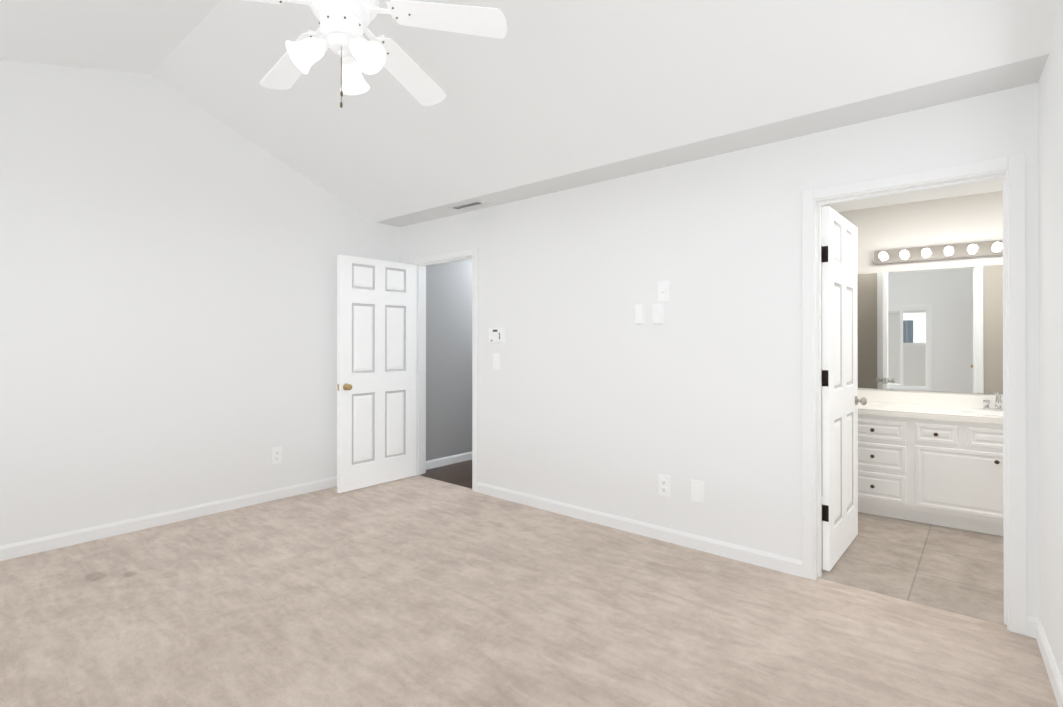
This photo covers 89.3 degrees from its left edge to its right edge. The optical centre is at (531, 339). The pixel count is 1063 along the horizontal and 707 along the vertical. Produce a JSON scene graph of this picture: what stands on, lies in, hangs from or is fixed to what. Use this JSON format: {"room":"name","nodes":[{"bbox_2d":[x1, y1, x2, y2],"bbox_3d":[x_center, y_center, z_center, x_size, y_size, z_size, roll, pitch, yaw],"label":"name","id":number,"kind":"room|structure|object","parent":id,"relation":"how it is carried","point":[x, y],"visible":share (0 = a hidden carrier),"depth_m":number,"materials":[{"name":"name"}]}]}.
{"room":"empty bedroom","nodes":[
{"label":"empty bedroom","id":0,"kind":"room"},
{"bbox_2d":[0,60,399,545],"bbox_3d":[-2.773,-0.445,3.701,0.120,3.500,4.640,0,0,40],"label":"wall","id":1,"kind":"structure","parent":0,"point":[168,298],"depth_m":3.75,"materials":[{"name":"white paint"}]},
{"bbox_2d":[0,476,336,560],"bbox_3d":[-2.717,1.262,3.659,0.014,0.085,4.384,0,0,40],"label":"baseboard","id":2,"kind":"structure","parent":1,"relation":"attached to","point":[28,547],"depth_m":3.74,"materials":[{"name":"white paint"}]},
{"bbox_2d":[272,446,281,463],"bbox_3d":[-2.085,0.948,4.407,0.009,0.136,0.083,0,0,40],"label":"electrical outlet","id":3,"kind":"object","parent":1,"relation":"attached to","point":[276,455],"visible":1,"depth_m":4.40,"materials":[{"name":"white plastic"}]},
{"bbox_2d":[420,460,471,488],"bbox_3d":[0.305,1.363,6.168,1.370,0.100,3.285,0,0,40],"label":"floor","id":4,"kind":"structure","parent":0,"point":[459,473],"depth_m":5.26,"materials":[{"name":"grey carpet"}]},
{"bbox_2d":[426,259,471,460],"bbox_3d":[-0.710,0.095,4.993,1.110,2.427,0.004,0,0,40],"label":"wall","id":5,"kind":"structure","parent":0,"point":[448,359],"depth_m":5.02,"materials":[{"name":"grey paint"}]},
{"bbox_2d":[426,451,471,469],"bbox_3d":[-0.130,1.271,6.518,0.014,0.085,3.076,0,0,40],"label":"baseboard","id":6,"kind":"structure","parent":5,"relation":"attached to","point":[439,462],"depth_m":5.64,"materials":[{"name":"white paint"}]},
{"bbox_2d":[0,475,1057,706],"bbox_3d":[-0.870,1.350,2.022,5.188,0.100,4.555,0,0,40],"label":"floor","id":7,"kind":"structure","parent":0,"point":[417,591],"depth_m":2.46,"materials":[{"name":"beige carpet"}]},
{"bbox_2d":[0,0,1059,226],"bbox_3d":[-0.797,-1.664,2.026,5.068,1.073,4.400,0,0,40],"label":"ceiling","id":8,"kind":"structure","parent":0,"point":[543,97],"depth_m":2.92,"materials":[{"name":"white paint"}]},
{"bbox_2d":[244,0,506,107],"bbox_3d":[-0.781,-1.378,2.165,1.231,0.951,1.270,0,0,40],"label":"ceiling fan","id":9,"kind":"object","parent":8,"relation":"hanging from","point":[341,30],"visible":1,"depth_m":2.10,"materials":[{"name":"white"}]},
{"bbox_2d":[448,200,492,211],"bbox_3d":[-0.514,-1.115,4.487,0.355,0.009,0.180,0,0,40],"label":"ceiling vent","id":10,"kind":"object","parent":8,"relation":"in","point":[470,205],"visible":1,"depth_m":4.48,"materials":[{"name":"white metal"}]},
{"bbox_2d":[400,82,1039,618],"bbox_3d":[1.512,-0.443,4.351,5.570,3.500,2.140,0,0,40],"label":"wall","id":11,"kind":"structure","parent":0,"point":[592,394],"depth_m":3.41,"materials":[{"name":"white paint"}]},
{"bbox_2d":[410,248,477,491],"bbox_3d":[-0.775,0.259,4.970,0.938,2.099,0.156,0,0,40],"label":"door frame","id":12,"kind":"structure","parent":11,"relation":"in","point":[422,262],"depth_m":5.20,"materials":[{"name":"white paint"}]},
{"bbox_2d":[337,255,416,492],"bbox_3d":[-1.373,0.289,4.859,0.161,2.015,0.813,0,0,40],"label":"hall door","id":13,"kind":"structure","parent":12,"relation":"attached to","point":[376,372],"depth_m":4.81,"materials":[{"name":"white paint"}]},
{"bbox_2d":[493,353,499,369],"bbox_3d":[-0.298,0.179,4.468,0.083,0.136,0.023,0,0,40],"label":"toggle","id":14,"kind":"object","parent":11,"relation":"attached to","point":[496,360],"visible":1,"depth_m":4.47,"materials":[{"name":"white plastic"}]},
{"bbox_2d":[489,328,503,342],"bbox_3d":[-0.296,-0.036,4.460,0.164,0.128,0.032,0,0,40],"label":"thermostat","id":15,"kind":"object","parent":11,"relation":"attached to","point":[496,335],"visible":1,"depth_m":4.44,"materials":[{"name":"white plastic"}]},
{"bbox_2d":[477,482,802,576],"bbox_3d":[0.513,1.263,3.782,2.583,0.085,0.014,0,0,40],"label":"baseboard","id":16,"kind":"structure","parent":11,"relation":"attached to","point":[791,566],"depth_m":3.51,"materials":[{"name":"white paint"}]},
{"bbox_2d":[635,304,645,323],"bbox_3d":[0.723,-0.171,3.599,0.083,0.136,0.028,0,0,40],"label":"switch","id":17,"kind":"object","parent":11,"relation":"attached to","point":[640,313],"visible":1,"depth_m":3.58,"materials":[{"name":"white plastic"}]},
{"bbox_2d":[652,303,663,323],"bbox_3d":[0.822,-0.170,3.515,0.083,0.136,0.028,0,0,40],"label":"switch","id":18,"kind":"object","parent":11,"relation":"attached to","point":[658,313],"visible":1,"depth_m":3.50,"materials":[{"name":"white plastic"}]},
{"bbox_2d":[658,474,669,496],"bbox_3d":[0.861,0.947,3.490,0.083,0.136,0.009,0,0,40],"label":"electrical outlet","id":19,"kind":"object","parent":11,"relation":"attached to","point":[663,485],"visible":1,"depth_m":3.49,"materials":[{"name":"white plastic"}]},
{"bbox_2d":[658,280,669,301],"bbox_3d":[0.854,-0.316,3.490,0.083,0.136,0.023,0,0,40],"label":"toggle","id":20,"kind":"object","parent":11,"relation":"attached to","point":[663,291],"visible":1,"depth_m":3.49,"materials":[{"name":"white plastic"}]},
{"bbox_2d":[691,480,703,503],"bbox_3d":[1.032,0.945,3.345,0.083,0.136,0.007,0,0,40],"label":"blank wall plate","id":21,"kind":"object","parent":11,"relation":"attached to","point":[697,491],"visible":1,"depth_m":3.34,"materials":[{"name":"white plastic"}]},
{"bbox_2d":[802,154,1026,634],"bbox_3d":[1.879,0.241,2.715,0.906,2.122,0.156,0,0,40],"label":"door frame","id":22,"kind":"structure","parent":11,"relation":"in","point":[1010,171],"depth_m":2.46,"materials":[{"name":"white paint"}]},
{"bbox_2d":[821,206,866,570],"bbox_3d":[1.898,0.273,3.295,0.161,2.038,0.781,0,0,41],"label":"door","id":23,"kind":"structure","parent":22,"relation":"attached to","point":[839,381],"depth_m":3.19,"materials":[{"name":"white paint"}]},
{"bbox_2d":[818,512,1006,625],"bbox_3d":[2.838,1.354,3.327,2.230,0.100,2.235,0,0,40],"label":"floor","id":24,"kind":"structure","parent":0,"point":[956,570],"depth_m":3.09,"materials":[{"name":"beige tile"}]},
{"bbox_2d":[858,398,917,520],"bbox_3d":[2.658,0.909,4.186,0.506,0.794,0.593,0,0,38],"label":"base cabinet","id":25,"kind":"object","parent":24,"relation":"on","point":[885,429],"depth_m":3.91,"materials":[{"name":"white paint"}]},
{"bbox_2d":[914,402,1002,535],"bbox_3d":[3.084,0.908,3.855,0.573,0.794,0.593,0,0,38],"label":"base cabinet","id":26,"kind":"object","parent":24,"relation":"on","point":[933,458],"depth_m":3.66,"materials":[{"name":"white paint"}]},
{"bbox_2d":[827,179,1002,211],"bbox_3d":[2.866,-1.146,3.367,2.230,0.100,2.150,0,0,40],"label":"ceiling","id":27,"kind":"structure","parent":0,"point":[961,190],"depth_m":4.08,"materials":[{"name":"white paint"}]},
{"bbox_2d":[838,191,1002,395],"bbox_3d":[3.435,0.106,4.039,2.830,2.500,0.120,0,0,38],"label":"wall","id":28,"kind":"structure","parent":0,"point":[967,218],"depth_m":4.21,"materials":[{"name":"white paint"}]},
{"bbox_2d":[857,265,1002,393],"bbox_3d":[3.383,-0.074,3.997,1.680,0.958,0.009,0,0,38],"label":"vanity mirror","id":29,"kind":"object","parent":28,"relation":"in","point":[940,330],"visible":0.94,"depth_m":4.19,"materials":[{"name":"clear glass"}]},
{"bbox_2d":[873,239,1002,263],"bbox_3d":[3.234,-0.679,4.051,1.130,0.110,0.109,0,0,38],"label":"vanity light bar","id":30,"kind":"object","parent":28,"relation":"in","point":[966,249],"visible":0.67,"depth_m":4.14,"materials":[{"name":"silver metal"}]},
{"bbox_2d":[1038,0,1062,680],"bbox_3d":[0.870,-0.455,0.471,0.120,3.500,4.620,0,0,37],"label":"wall","id":31,"kind":"structure","parent":0,"point":[1050,130],"depth_m":2.08,"materials":[{"name":"white paint"}]},
{"bbox_2d":[1025,616,1062,706],"bbox_3d":[0.881,1.253,0.601,0.279,0.085,4.384,0,0,40],"label":"baseboard","id":32,"kind":"structure","parent":31,"relation":"attached to","point":[1036,631],"depth_m":2.11,"materials":[{"name":"white paint"}]}
]}

